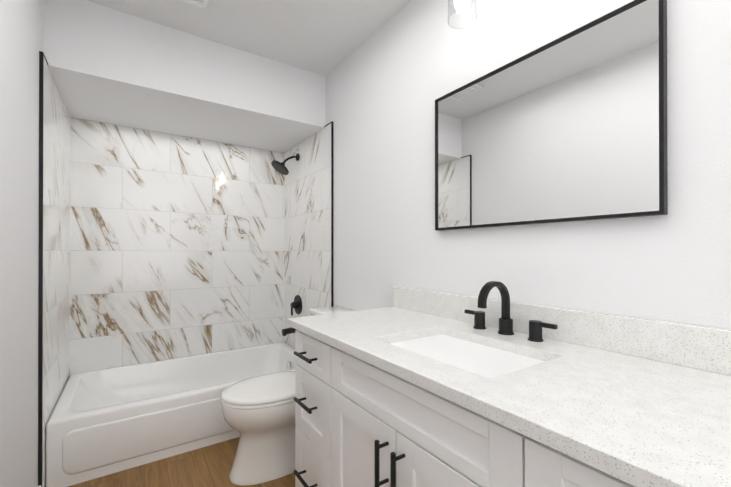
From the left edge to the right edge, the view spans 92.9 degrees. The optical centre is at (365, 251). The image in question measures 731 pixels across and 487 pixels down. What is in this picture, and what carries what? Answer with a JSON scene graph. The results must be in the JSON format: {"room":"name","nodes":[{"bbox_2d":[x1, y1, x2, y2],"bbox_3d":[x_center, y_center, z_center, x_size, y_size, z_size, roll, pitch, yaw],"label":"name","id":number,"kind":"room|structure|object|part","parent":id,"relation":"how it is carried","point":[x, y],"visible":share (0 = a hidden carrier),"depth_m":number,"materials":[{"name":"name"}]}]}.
{"room":"bathroom","nodes":[
{"label":"bathroom","id":0,"kind":"room"},
{"bbox_2d":[0,0,44,486],"bbox_3d":[-0.923,-0.068,0.659,0.100,2.430,4.200,0,0,-34],"label":"wall","id":1,"kind":"structure","parent":0,"point":[22,33],"depth_m":1.31,"materials":[{"name":"white paint"}]},
{"bbox_2d":[42,58,70,486],"bbox_3d":[-1.744,0.123,1.968,0.012,2.056,0.910,0,0,-34],"label":"wall tile","id":2,"kind":"structure","parent":1,"relation":"attached to","point":[56,229],"depth_m":1.87,"materials":[{"name":"tile"}]},
{"bbox_2d":[38,51,333,486],"bbox_3d":[-0.890,0.119,2.059,1.528,2.064,0.118,0,0,-34],"label":"trim","id":3,"kind":"structure","parent":1,"relation":"attached to","point":[40,289],"depth_m":1.59,"materials":[{"name":"black metal"}]},
{"bbox_2d":[68,437,294,486],"bbox_3d":[-0.250,1.178,1.112,1.728,0.060,4.200,0,0,-34],"label":"floor","id":4,"kind":"structure","parent":0,"point":[209,466],"depth_m":1.80,"materials":[{"name":"brown wood"}]},
{"bbox_2d":[46,342,296,486],"bbox_3d":[-1.132,0.988,2.412,1.500,0.330,0.830,0,0,-34],"label":"bathtub","id":5,"kind":"object","parent":4,"relation":"on","point":[103,422],"visible":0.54,"depth_m":1.99,"materials":[{"name":"white ceramic"}]},
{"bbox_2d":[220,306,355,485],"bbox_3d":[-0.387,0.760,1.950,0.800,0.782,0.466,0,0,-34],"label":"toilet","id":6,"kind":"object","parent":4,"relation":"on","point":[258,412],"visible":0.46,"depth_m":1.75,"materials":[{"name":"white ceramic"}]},
{"bbox_3d":[-0.511,0.736,1.867,0.502,0.046,0.374,0,0,-34],"label":"seat","id":7,"kind":"part","parent":6,"relation":"part of","materials":[{"name":"white plastic"}]},
{"bbox_3d":[-0.146,0.567,2.115,0.217,0.394,0.466,0,0,-34],"label":"tank","id":8,"kind":"part","parent":6,"relation":"part of","materials":[{"name":"white ceramic"}]},
{"bbox_2d":[288,325,659,486],"bbox_3d":[0.313,0.735,1.080,0.628,0.826,1.404,0,0,-34],"label":"bathroom vanity","id":9,"kind":"object","parent":4,"relation":"on","point":[416,388],"depth_m":0.91,"materials":[{"name":"white wood"}]},
{"bbox_2d":[288,305,730,486],"bbox_3d":[0.320,0.307,1.086,0.612,0.030,1.454,0,0,-34],"label":"countertop","id":10,"kind":"structure","parent":9,"relation":"on","point":[665,424],"depth_m":0.72,"materials":[{"name":"white stone"}]},
{"bbox_2d":[388,329,543,376],"bbox_3d":[0.290,0.394,1.073,0.374,0.168,0.510,0,0,-34],"label":"sink","id":11,"kind":"object","parent":10,"relation":"in","point":[488,358],"depth_m":1.11,"materials":[{"name":"white ceramic"}]},
{"bbox_2d":[472,281,559,340],"bbox_3d":[0.467,0.198,1.185,0.167,0.188,0.312,0,0,-34],"label":"faucet","id":12,"kind":"object","parent":10,"relation":"on","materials":[{"name":"black metal"}]},
{"bbox_2d":[44,0,325,152],"bbox_3d":[-1.148,-1.090,2.443,1.528,0.374,0.800,0,0,-34],"label":"soffit","id":13,"kind":"structure","parent":0,"point":[110,66],"depth_m":2.10,"materials":[{"name":"white paint"}]},
{"bbox_2d":[86,0,410,76],"bbox_3d":[-0.250,-1.322,1.120,1.728,0.080,4.200,0,0,-34],"label":"ceiling","id":14,"kind":"structure","parent":0,"point":[325,38],"depth_m":1.94,"materials":[{"name":"white paint"}]},
{"bbox_2d":[181,0,208,8],"bbox_3d":[-0.867,-1.270,1.631,0.260,0.018,0.260,0,0,-34],"label":"ceiling vent","id":15,"kind":"object","parent":14,"relation":"in","point":[201,3],"visible":1,"depth_m":1.77,"materials":[{"name":"white"}]},
{"bbox_2d":[326,0,730,329],"bbox_3d":[0.424,-0.065,1.573,0.100,2.430,4.200,0,0,-34],"label":"wall","id":16,"kind":"structure","parent":0,"point":[396,76],"depth_m":1.30,"materials":[{"name":"white paint"}]},
{"bbox_2d":[284,123,330,347],"bbox_3d":[-0.490,0.126,2.819,0.012,2.056,0.910,0,0,-34],"label":"wall tile","id":17,"kind":"structure","parent":16,"relation":"attached to","point":[307,229],"depth_m":2.76,"materials":[{"name":"tile"}]},
{"bbox_2d":[271,153,301,335],"bbox_3d":[-0.660,-0.064,2.856,0.227,1.515,0.164,0,0,-34],"label":"fittings","id":18,"kind":"object","parent":17,"relation":"attached to","point":[281,168],"visible":0.88,"depth_m":2.86,"materials":[{"name":"black metal"}]},
{"bbox_2d":[448,0,476,28],"bbox_3d":[0.520,-1.055,1.205,0.154,0.283,0.610,0,0,-34],"label":"light","id":19,"kind":"object","parent":16,"relation":"attached to","point":[461,5],"visible":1,"depth_m":1.36,"materials":[{"name":"clear glass"}]},
{"bbox_2d":[435,0,667,230],"bbox_3d":[0.560,-0.395,1.256,0.028,0.597,0.823,0,0,-34],"label":"mirror","id":20,"kind":"object","parent":16,"relation":"attached to","point":[571,126],"visible":0.96,"depth_m":1.12,"materials":[{"name":"black mirror"}]},
{"bbox_2d":[393,287,730,372],"bbox_3d":[0.564,0.240,1.252,0.022,0.104,1.454,0,0,-34],"label":"backsplash","id":21,"kind":"structure","parent":16,"relation":"attached to","point":[701,347],"depth_m":1.00,"materials":[{"name":"white stone"}]},
{"bbox_3d":[-1.401,-0.061,2.812,1.528,2.430,0.100,0,0,-34],"label":"wall","id":22,"kind":"structure","parent":0,"visible":0},
{"bbox_2d":[70,117,283,374],"bbox_3d":[-1.369,0.126,2.765,1.504,2.056,0.012,0,0,-34],"label":"wall tile","id":23,"kind":"structure","parent":22,"relation":"attached to","point":[176,246],"depth_m":2.66,"materials":[{"name":"tile"}]}
]}

